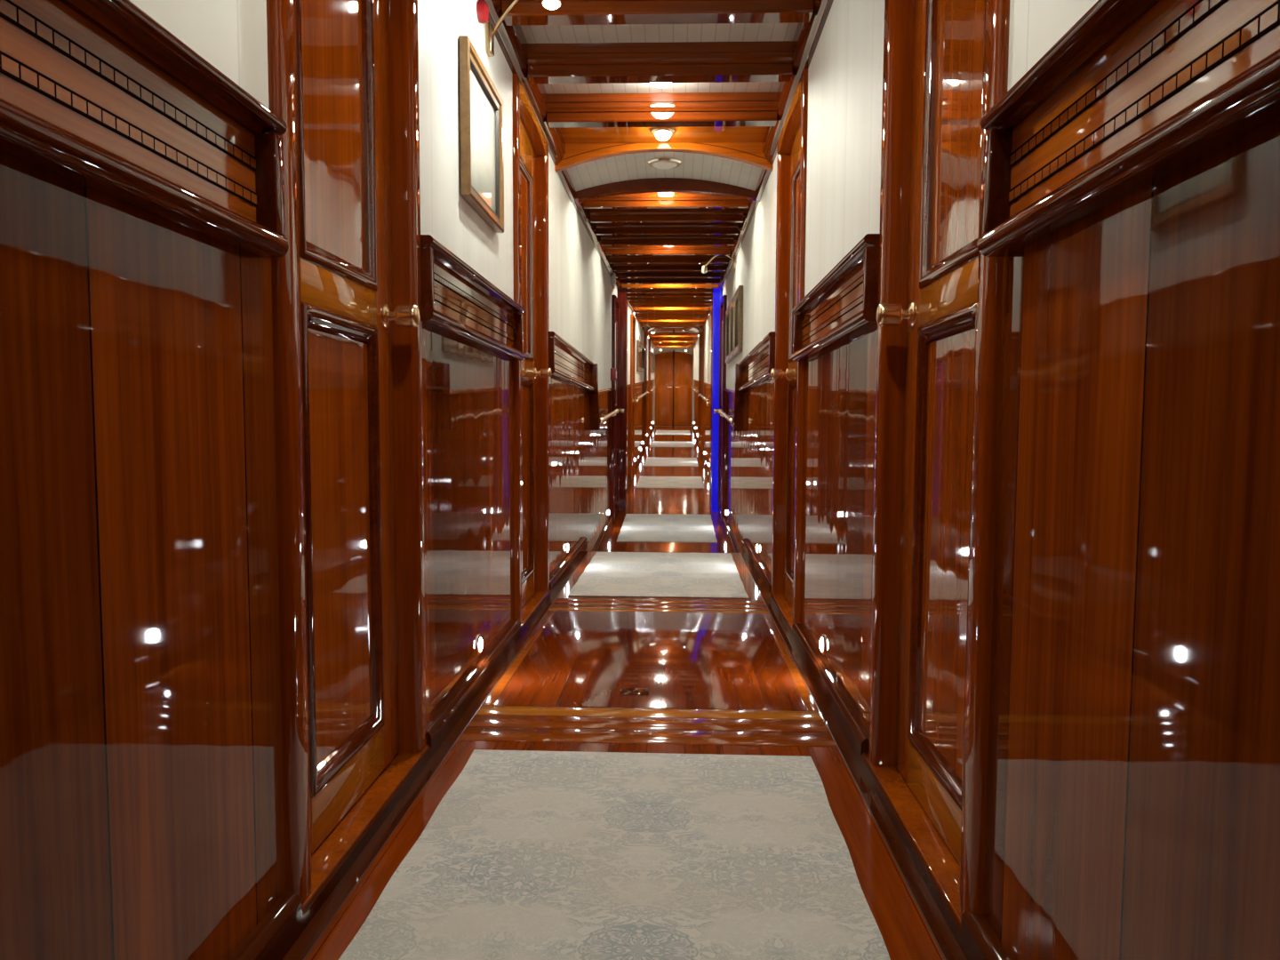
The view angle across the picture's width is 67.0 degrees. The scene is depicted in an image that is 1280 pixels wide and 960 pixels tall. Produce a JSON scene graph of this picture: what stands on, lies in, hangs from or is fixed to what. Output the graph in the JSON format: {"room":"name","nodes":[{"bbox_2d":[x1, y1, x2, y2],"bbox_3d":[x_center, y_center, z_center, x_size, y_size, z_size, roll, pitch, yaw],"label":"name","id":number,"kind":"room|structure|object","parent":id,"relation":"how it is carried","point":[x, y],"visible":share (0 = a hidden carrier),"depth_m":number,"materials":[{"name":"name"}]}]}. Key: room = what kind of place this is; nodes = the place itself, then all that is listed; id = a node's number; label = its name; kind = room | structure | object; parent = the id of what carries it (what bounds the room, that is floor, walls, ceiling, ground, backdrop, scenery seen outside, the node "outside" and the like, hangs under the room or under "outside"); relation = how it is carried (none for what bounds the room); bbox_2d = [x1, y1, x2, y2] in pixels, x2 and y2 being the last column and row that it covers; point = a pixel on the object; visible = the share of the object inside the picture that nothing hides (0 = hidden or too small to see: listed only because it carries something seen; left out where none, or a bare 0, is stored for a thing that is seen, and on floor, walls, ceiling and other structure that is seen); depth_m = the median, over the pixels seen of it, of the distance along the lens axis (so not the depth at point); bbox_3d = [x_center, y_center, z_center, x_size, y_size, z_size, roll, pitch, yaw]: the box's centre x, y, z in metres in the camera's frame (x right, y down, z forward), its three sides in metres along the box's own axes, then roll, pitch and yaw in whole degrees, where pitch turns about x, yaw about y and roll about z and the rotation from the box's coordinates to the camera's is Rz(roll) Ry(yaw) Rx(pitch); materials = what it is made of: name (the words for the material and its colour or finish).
{"room":"ship interior","nodes":[
{"label":"ship interior","id":0,"kind":"room"},
{"bbox_2d":[0,0,654,959],"bbox_3d":[-0.164,-1.019,11.470,0.148,2.912,26.600,0,4,2],"label":"wall","id":1,"kind":"structure","parent":0,"point":[142,196],"depth_m":1.08,"materials":[{"name":"brown wood"}]},
{"bbox_2d":[266,0,428,910],"bbox_3d":[-0.541,-0.338,1.726,0.118,1.935,0.750,0,4,2],"label":"door frame","id":2,"kind":"structure","parent":1,"relation":"attached to","point":[306,872],"depth_m":1.69,"materials":[{"name":"brown wood"}]},
{"bbox_2d":[292,0,420,854],"bbox_3d":[-0.515,-0.329,1.726,0.110,1.889,0.612,0,4,2],"label":"door","id":3,"kind":"structure","parent":1,"relation":"in","point":[341,47],"depth_m":1.77,"materials":[{"name":"brown wood"}]},
{"bbox_2d":[228,423,654,959],"bbox_3d":[-0.182,-0.105,11.488,0.122,0.747,26.500,0,4,2],"label":"baseboard","id":4,"kind":"structure","parent":1,"relation":"attached to","point":[275,935],"depth_m":1.97,"materials":[{"name":"brown wood"}]},
{"bbox_2d":[476,633,482,655],"bbox_3d":[-0.463,0.477,2.801,0.011,0.062,0.062,0,4,2],"label":"light","id":5,"kind":"object","parent":1,"relation":"attached to","point":[479,642],"visible":1,"depth_m":2.79,"materials":[{"name":"white glass"}]},
{"bbox_2d":[458,35,503,232],"bbox_3d":[-0.443,-0.955,2.746,0.026,0.409,0.500,0,4,2],"label":"framed picture","id":6,"kind":"object","parent":1,"relation":"attached to","point":[481,105],"visible":1,"depth_m":2.72},
{"bbox_2d":[470,67,495,213],"bbox_3d":[-0.453,-0.955,2.746,0.006,0.332,0.424,0,4,2],"label":"print","id":7,"kind":"object","parent":6,"relation":"attached to","point":[483,96],"depth_m":2.76},
{"bbox_2d":[476,0,488,23],"bbox_3d":[-0.442,-1.321,2.729,0.028,0.060,0.060,0,4,2],"label":"bell","id":8,"kind":"object","parent":1,"relation":"attached to","point":[482,7],"visible":1,"depth_m":2.71,"materials":[{"name":"red plastic"}]},
{"bbox_2d":[485,0,560,56],"bbox_3d":[-0.341,-1.303,2.713,0.052,0.116,0.386,-3,5,-39],"label":"picture light","id":9,"kind":"object","parent":1,"relation":"attached to","point":[490,31],"visible":1,"depth_m":2.83,"materials":[{"name":"gold metal"}]},
{"bbox_2d":[512,73,550,625],"bbox_3d":[-0.465,-0.451,3.782,0.118,1.936,0.830,0,4,2],"label":"door frame","id":10,"kind":"structure","parent":1,"relation":"attached to","point":[522,107],"depth_m":4.08,"materials":[{"name":"brown wood"}]},
{"bbox_2d":[519,116,551,607],"bbox_3d":[-0.439,-0.442,3.781,0.110,1.891,0.692,0,4,2],"label":"door","id":11,"kind":"structure","parent":1,"relation":"in","point":[529,372],"depth_m":3.94,"materials":[{"name":"brown wood"}]},
{"bbox_2d":[478,0,655,348],"bbox_3d":[-0.115,-2.208,11.331,0.058,0.534,26.500,0,4,2],"label":"trim","id":12,"kind":"structure","parent":1,"relation":"attached to","point":[512,41],"depth_m":3.64,"materials":[{"name":"brown wood"}]},
{"bbox_2d":[566,541,568,553],"bbox_3d":[-0.379,0.353,5.057,0.011,0.062,0.062,0,4,2],"label":"light","id":13,"kind":"object","parent":1,"relation":"attached to","point":[567,545],"visible":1,"depth_m":5.04,"materials":[{"name":"white glass"}]},
{"bbox_2d":[599,408,618,424],"bbox_3d":[-0.252,-0.486,7.429,0.080,0.124,1.772,0,4,2],"label":"handrail","id":14,"kind":"object","parent":1,"relation":"attached to","point":[614,412],"visible":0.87,"depth_m":7.17,"materials":[{"name":"gold metal"}]},
{"bbox_2d":[610,272,615,288],"bbox_3d":[-0.231,-1.705,8.272,0.042,0.125,0.120,0,4,2],"label":"junction box","id":15,"kind":"object","parent":1,"relation":"attached to","point":[613,277],"visible":0.9,"depth_m":8.21,"materials":[{"name":"white plastic"}]},
{"bbox_2d":[610,368,616,380],"bbox_3d":[-0.228,-0.916,8.390,0.050,0.105,0.100,0,4,2],"label":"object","id":16,"kind":"object","parent":1,"relation":"attached to","point":[613,371],"visible":1,"depth_m":8.34,"materials":[{"name":"red plastic"}]},
{"bbox_2d":[610,295,620,519],"bbox_3d":[-0.271,-0.671,8.881,0.128,2.000,0.780,0,4,2],"label":"door frame","id":17,"kind":"structure","parent":1,"relation":"attached to","point":[614,300],"depth_m":8.54,"materials":[{"name":"red wood"}]},
{"bbox_2d":[615,303,623,507],"bbox_3d":[-0.212,-0.660,8.879,0.110,1.955,0.642,0,4,2],"label":"door","id":18,"kind":"structure","parent":1,"relation":"in","point":[621,411],"depth_m":9.09,"materials":[{"name":"red wood"}]},
{"bbox_2d":[629,314,635,479],"bbox_3d":[-0.144,-1.058,12.244,0.130,2.038,0.750,0,4,2],"label":"door frame","id":19,"kind":"structure","parent":1,"relation":"attached to","point":[632,317],"depth_m":11.93,"materials":[{"name":"brown wood"}]},
{"bbox_2d":[632,322,638,470],"bbox_3d":[-0.086,-1.046,12.243,0.110,1.994,0.612,0,4,2],"label":"door","id":20,"kind":"structure","parent":1,"relation":"in","point":[636,400],"depth_m":12.47,"materials":[{"name":"brown wood"}]},
{"bbox_2d":[636,339,644,371],"bbox_3d":[0.015,-1.907,15.011,0.028,0.532,2.600,0,4,2],"label":"framed picture","id":21,"kind":"object","parent":1,"relation":"attached to","point":[640,347],"visible":1,"depth_m":14.77,"materials":[{"name":"brown wood"}]},
{"bbox_2d":[638,344,643,367],"bbox_3d":[0.004,-1.907,15.011,0.006,0.420,2.492,0,4,2],"label":"print","id":22,"kind":"object","parent":21,"relation":"attached to","point":[640,347],"depth_m":15.05},
{"bbox_2d":[636,391,647,399],"bbox_3d":[0.024,-1.289,14.805,0.080,0.207,4.132,0,4,2],"label":"handrail","id":23,"kind":"object","parent":1,"relation":"attached to","point":[646,392],"visible":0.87,"depth_m":14.37,"materials":[{"name":"gold metal"}]},
{"bbox_2d":[643,332,647,447],"bbox_3d":[0.046,-1.609,17.314,0.130,2.038,0.750,0,4,2],"label":"door frame","id":24,"kind":"structure","parent":1,"relation":"attached to","point":[645,333],"depth_m":17.00,"materials":[{"name":"brown wood"}]},
{"bbox_2d":[648,339,650,438],"bbox_3d":[0.146,-1.902,19.998,0.130,2.038,0.750,0,4,2],"label":"door frame","id":25,"kind":"structure","parent":1,"relation":"attached to","point":[649,348],"depth_m":19.66,"materials":[{"name":"brown wood"}]},
{"bbox_2d":[650,352,655,372],"bbox_3d":[0.305,-2.752,22.764,0.028,0.532,2.600,0,4,2],"label":"framed picture","id":26,"kind":"object","parent":1,"relation":"attached to","point":[652,356],"visible":1,"depth_m":23.00,"materials":[{"name":"brown wood"}]},
{"bbox_2d":[652,356,654,370],"bbox_3d":[0.294,-2.752,22.765,0.006,0.420,2.492,0,4,2],"label":"print","id":27,"kind":"object","parent":26,"relation":"attached to","point":[652,356],"depth_m":23.40},
{"bbox_2d":[282,426,966,959],"bbox_3d":[0.357,0.052,11.529,1.240,0.925,26.800,0,4,2],"label":"floor","id":28,"kind":"structure","parent":0,"point":[709,676],"depth_m":2.59,"materials":[{"name":"brown wood"}]},
{"bbox_2d":[338,749,890,959],"bbox_3d":[-0.028,0.659,1.477,0.778,0.033,1.452,0,4,2],"label":"rug","id":29,"kind":"object","parent":28,"relation":"on","point":[527,854],"visible":1,"depth_m":1.62,"materials":[{"name":"beige carpet"}]},
{"bbox_2d":[617,287,627,510],"bbox_3d":[-0.174,-0.864,9.350,0.095,2.335,0.150,0,4,2],"label":"pillar","id":30,"kind":"structure","parent":28,"relation":"on","point":[622,292],"depth_m":9.29,"materials":[{"name":"red wood"}]},
{"bbox_2d":[568,552,748,598],"bbox_3d":[0.108,0.468,4.967,0.800,0.033,1.484,0,4,2],"label":"rug","id":31,"kind":"object","parent":28,"relation":"on","point":[655,574],"visible":1,"depth_m":4.78,"materials":[{"name":"beige carpet"}]},
{"bbox_2d":[616,513,717,542],"bbox_3d":[0.238,0.404,8.349,0.794,0.059,1.500,0,4,2],"label":"rug","id":32,"kind":"object","parent":28,"relation":"on","point":[636,527],"visible":1,"depth_m":8.22,"materials":[{"name":"beige carpet"}]},
{"bbox_2d":[635,476,703,487],"bbox_3d":[0.369,0.022,11.853,0.794,0.050,1.250,0,4,2],"label":"rug","id":33,"kind":"object","parent":28,"relation":"on","point":[644,482],"visible":1,"depth_m":11.76,"materials":[{"name":"beige carpet"}]},
{"bbox_2d":[643,457,698,466],"bbox_3d":[0.473,-0.278,14.611,0.794,0.056,1.400,0,4,2],"label":"rug","id":34,"kind":"object","parent":28,"relation":"on","point":[649,461],"visible":1,"depth_m":14.52,"materials":[{"name":"beige carpet"}]},
{"bbox_2d":[650,441,694,447],"bbox_3d":[0.610,-0.679,18.289,0.794,0.056,1.400,0,4,2],"label":"rug","id":35,"kind":"object","parent":28,"relation":"on","point":[653,444],"visible":1,"depth_m":18.05,"materials":[{"name":"beige carpet"}]},
{"bbox_2d":[655,430,690,434],"bbox_3d":[0.750,-1.084,22.017,0.794,0.066,1.700,0,4,2],"label":"rug","id":36,"kind":"object","parent":28,"relation":"on","point":[658,432],"visible":1,"depth_m":21.90,"materials":[{"name":"beige carpet"}]},
{"bbox_2d":[710,287,722,511],"bbox_3d":[0.738,-0.858,9.316,0.100,2.334,0.150,0,4,2],"label":"column","id":37,"kind":"structure","parent":28,"relation":"on","point":[716,292],"depth_m":9.25,"materials":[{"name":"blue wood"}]},
{"bbox_2d":[501,0,813,347],"bbox_3d":[0.367,-2.252,11.360,1.200,0.598,26.800,0,4,2],"label":"ceiling","id":38,"kind":"structure","parent":0,"point":[725,62],"depth_m":3.80,"materials":[{"name":"brown wood"}]},
{"bbox_2d":[650,82,671,87],"bbox_3d":[0.077,-1.490,3.600,0.132,0.048,0.132,0,4,2],"label":"ceiling lamp","id":39,"kind":"object","parent":38,"relation":"attached to","point":[656,84],"visible":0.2,"depth_m":3.59,"materials":[{"name":"white glass"}]},
{"bbox_2d":[651,127,674,140],"bbox_3d":[0.101,-1.513,4.240,0.104,0.048,0.104,0,4,2],"label":"ceiling lamp","id":40,"kind":"object","parent":38,"relation":"attached to","point":[662,133],"visible":0.97,"depth_m":4.21,"materials":[{"name":"white glass"}]},
{"bbox_2d":[554,142,773,202],"bbox_3d":[0.121,-1.551,4.772,1.020,0.206,0.692,0,4,2],"label":"arch","id":41,"kind":"object","parent":38,"relation":"attached to","point":[740,170],"visible":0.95,"depth_m":4.79,"materials":[{"name":"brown wood"}]},
{"bbox_2d":[647,156,681,168],"bbox_3d":[0.120,-1.555,4.758,0.170,0.032,0.170,0,4,2],"label":"ceiling light","id":42,"kind":"object","parent":41,"relation":"attached to","point":[664,162],"visible":1,"depth_m":4.72,"materials":[{"name":"silver metal"}]},
{"bbox_2d":[653,347,693,426],"bbox_3d":[0.856,-2.521,24.627,1.240,2.504,0.120,0,4,2],"label":"wall","id":43,"kind":"structure","parent":0,"point":[690,350],"depth_m":24.52,"materials":[{"name":"brown wood"}]},
{"bbox_2d":[655,352,672,425],"bbox_3d":[0.610,-2.309,24.541,0.458,1.876,0.101,0,4,2],"label":"door","id":44,"kind":"structure","parent":43,"relation":"in","point":[663,361],"depth_m":24.54,"materials":[{"name":"brown wood"}]},
{"bbox_2d":[672,350,674,426],"bbox_3d":[0.851,-2.326,24.546,0.040,1.932,0.069,0,4,2],"label":"strip","id":45,"kind":"object","parent":43,"relation":"attached to","point":[673,350],"visible":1,"depth_m":24.50,"materials":[{"name":"brown wood"}]},
{"bbox_2d":[673,352,692,425],"bbox_3d":[1.092,-2.306,24.523,0.458,1.876,0.101,0,4,2],"label":"door","id":46,"kind":"structure","parent":43,"relation":"in","point":[683,361],"depth_m":24.52,"materials":[{"name":"brown wood"}]},
{"bbox_2d":[692,0,1279,959],"bbox_3d":[0.888,-1.012,11.432,0.148,2.912,26.600,0,4,2],"label":"wall","id":47,"kind":"structure","parent":0,"point":[1131,192],"depth_m":0.97,"materials":[{"name":"brown wood"}]},
{"bbox_2d":[697,332,701,448],"bbox_3d":[1.108,-1.580,17.076,0.130,2.038,0.750,0,4,2],"label":"door frame","id":48,"kind":"structure","parent":47,"relation":"attached to","point":[700,334],"depth_m":16.77,"materials":[{"name":"brown wood"}]},
{"bbox_2d":[700,328,703,455],"bbox_3d":[1.052,-1.418,15.585,0.130,2.038,0.750,0,4,2],"label":"door frame","id":49,"kind":"structure","parent":47,"relation":"attached to","point":[702,329],"depth_m":15.25,"materials":[{"name":"brown wood"}]},
{"bbox_2d":[699,393,709,402],"bbox_3d":[0.895,-1.126,13.329,0.080,0.186,3.532,0,4,2],"label":"handrail","id":50,"kind":"object","parent":47,"relation":"attached to","point":[700,395],"visible":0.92,"depth_m":12.58,"materials":[{"name":"gold metal"}]},
{"bbox_2d":[709,312,711,483],"bbox_3d":[0.882,-0.925,11.062,0.130,2.038,0.750,0,4,2],"label":"door frame","id":51,"kind":"structure","parent":47,"relation":"attached to","point":[711,312],"depth_m":11.38,"materials":[{"name":"brown wood"}]},
{"bbox_2d":[700,255,735,273],"bbox_3d":[0.582,-1.595,7.135,0.290,0.158,0.052,-1,5,-22],"label":"picture light","id":52,"kind":"object","parent":47,"relation":"attached to","point":[704,268],"visible":0.88,"depth_m":7.10,"materials":[{"name":"gold metal"}]},
{"bbox_2d":[713,304,723,505],"bbox_3d":[0.741,-0.653,8.844,0.110,1.955,0.642,0,4,2],"label":"door","id":53,"kind":"structure","parent":47,"relation":"in","point":[716,411],"depth_m":9.05,"materials":[{"name":"red wood"}]},
{"bbox_2d":[717,295,727,520],"bbox_3d":[0.800,-0.664,8.842,0.128,2.000,0.780,0,4,2],"label":"door frame","id":54,"kind":"structure","parent":47,"relation":"attached to","point":[724,300],"depth_m":8.51,"materials":[{"name":"red wood"}]},
{"bbox_2d":[718,408,734,425],"bbox_3d":[0.673,-0.480,7.395,0.080,0.124,1.772,0,4,2],"label":"handrail","id":55,"kind":"object","parent":47,"relation":"attached to","point":[722,413],"visible":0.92,"depth_m":7.06,"materials":[{"name":"gold metal"}]},
{"bbox_2d":[725,304,731,363],"bbox_3d":[0.712,-1.164,7.755,0.028,0.430,0.560,0,4,2],"label":"framed picture","id":56,"kind":"object","parent":47,"relation":"attached to","point":[727,312],"visible":0.64,"depth_m":7.97,"materials":[{"name":"brown wood"}]},
{"bbox_2d":[728,320,728,354],"bbox_3d":[0.723,-1.164,7.754,0.006,0.322,0.452,0,4,2],"label":"print","id":57,"kind":"object","parent":56,"relation":"attached to","point":[728,320],"depth_m":7.95},
{"bbox_2d":[728,297,735,359],"bbox_3d":[0.691,-1.122,7.186,0.028,0.430,0.500,0,4,2],"label":"framed picture","id":58,"kind":"object","parent":47,"relation":"attached to","point":[732,356],"visible":0.61,"depth_m":7.38,"materials":[{"name":"brown metal"}]},
{"bbox_2d":[732,309,733,335],"bbox_3d":[0.702,-1.122,7.186,0.006,0.322,0.392,0,4,2],"label":"print","id":59,"kind":"object","parent":58,"relation":"attached to","point":[732,309],"depth_m":7.34},
{"bbox_2d":[733,285,743,356],"bbox_3d":[0.670,-1.080,6.619,0.028,0.430,0.560,0,4,2],"label":"framed picture","id":60,"kind":"object","parent":47,"relation":"attached to","point":[738,298],"visible":1,"depth_m":6.53,"materials":[{"name":"brown wood"}]},
{"bbox_2d":[736,300,738,344],"bbox_3d":[0.681,-1.080,6.618,0.006,0.322,0.452,0,4,2],"label":"print","id":61,"kind":"object","parent":60,"relation":"attached to","point":[737,300],"depth_m":6.79},
{"bbox_2d":[756,542,759,553],"bbox_3d":[0.615,0.358,5.070,0.011,0.062,0.062,0,4,2],"label":"light","id":62,"kind":"object","parent":47,"relation":"attached to","point":[757,545],"visible":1,"depth_m":5.05,"materials":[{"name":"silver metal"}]},
{"bbox_2d":[692,0,833,348],"bbox_3d":[0.846,-2.201,11.296,0.058,0.534,26.500,0,4,2],"label":"trim","id":63,"kind":"structure","parent":47,"relation":"attached to","point":[807,35],"depth_m":3.56,"materials":[{"name":"brown wood"}]},
{"bbox_2d":[770,120,800,607],"bbox_3d":[0.590,-0.434,3.734,0.110,1.891,0.712,0,4,2],"label":"door","id":64,"kind":"structure","parent":47,"relation":"in","point":[790,373],"depth_m":3.94,"materials":[{"name":"brown wood"}]},
{"bbox_2d":[770,68,807,629],"bbox_3d":[0.616,-0.442,3.732,0.118,1.936,0.850,0,4,2],"label":"door frame","id":65,"kind":"structure","parent":47,"relation":"attached to","point":[798,110],"depth_m":4.04,"materials":[{"name":"brown wood"}]},
{"bbox_2d":[819,633,825,655],"bbox_3d":[0.532,0.481,2.825,0.011,0.062,0.062,0,4,2],"label":"light","id":66,"kind":"object","parent":47,"relation":"attached to","point":[822,644],"visible":1,"depth_m":2.81,"materials":[{"name":"white glass"}]},
{"bbox_2d":[692,423,1011,959],"bbox_3d":[0.895,-0.097,11.448,0.122,0.747,26.500,0,4,2],"label":"baseboard","id":67,"kind":"structure","parent":47,"relation":"attached to","point":[976,939],"depth_m":2.13,"materials":[{"name":"brown wood"}]},
{"bbox_2d":[876,0,985,865],"bbox_3d":[0.513,-0.320,1.663,0.110,1.889,0.602,0,4,2],"label":"door","id":68,"kind":"structure","parent":47,"relation":"in","point":[940,316],"depth_m":1.74,"materials":[{"name":"brown wood"}]},
{"bbox_2d":[865,0,1010,924],"bbox_3d":[0.540,-0.329,1.662,0.118,1.934,0.740,0,4,2],"label":"door frame","id":69,"kind":"structure","parent":47,"relation":"attached to","point":[963,885],"depth_m":1.89,"materials":[{"name":"brown wood"}]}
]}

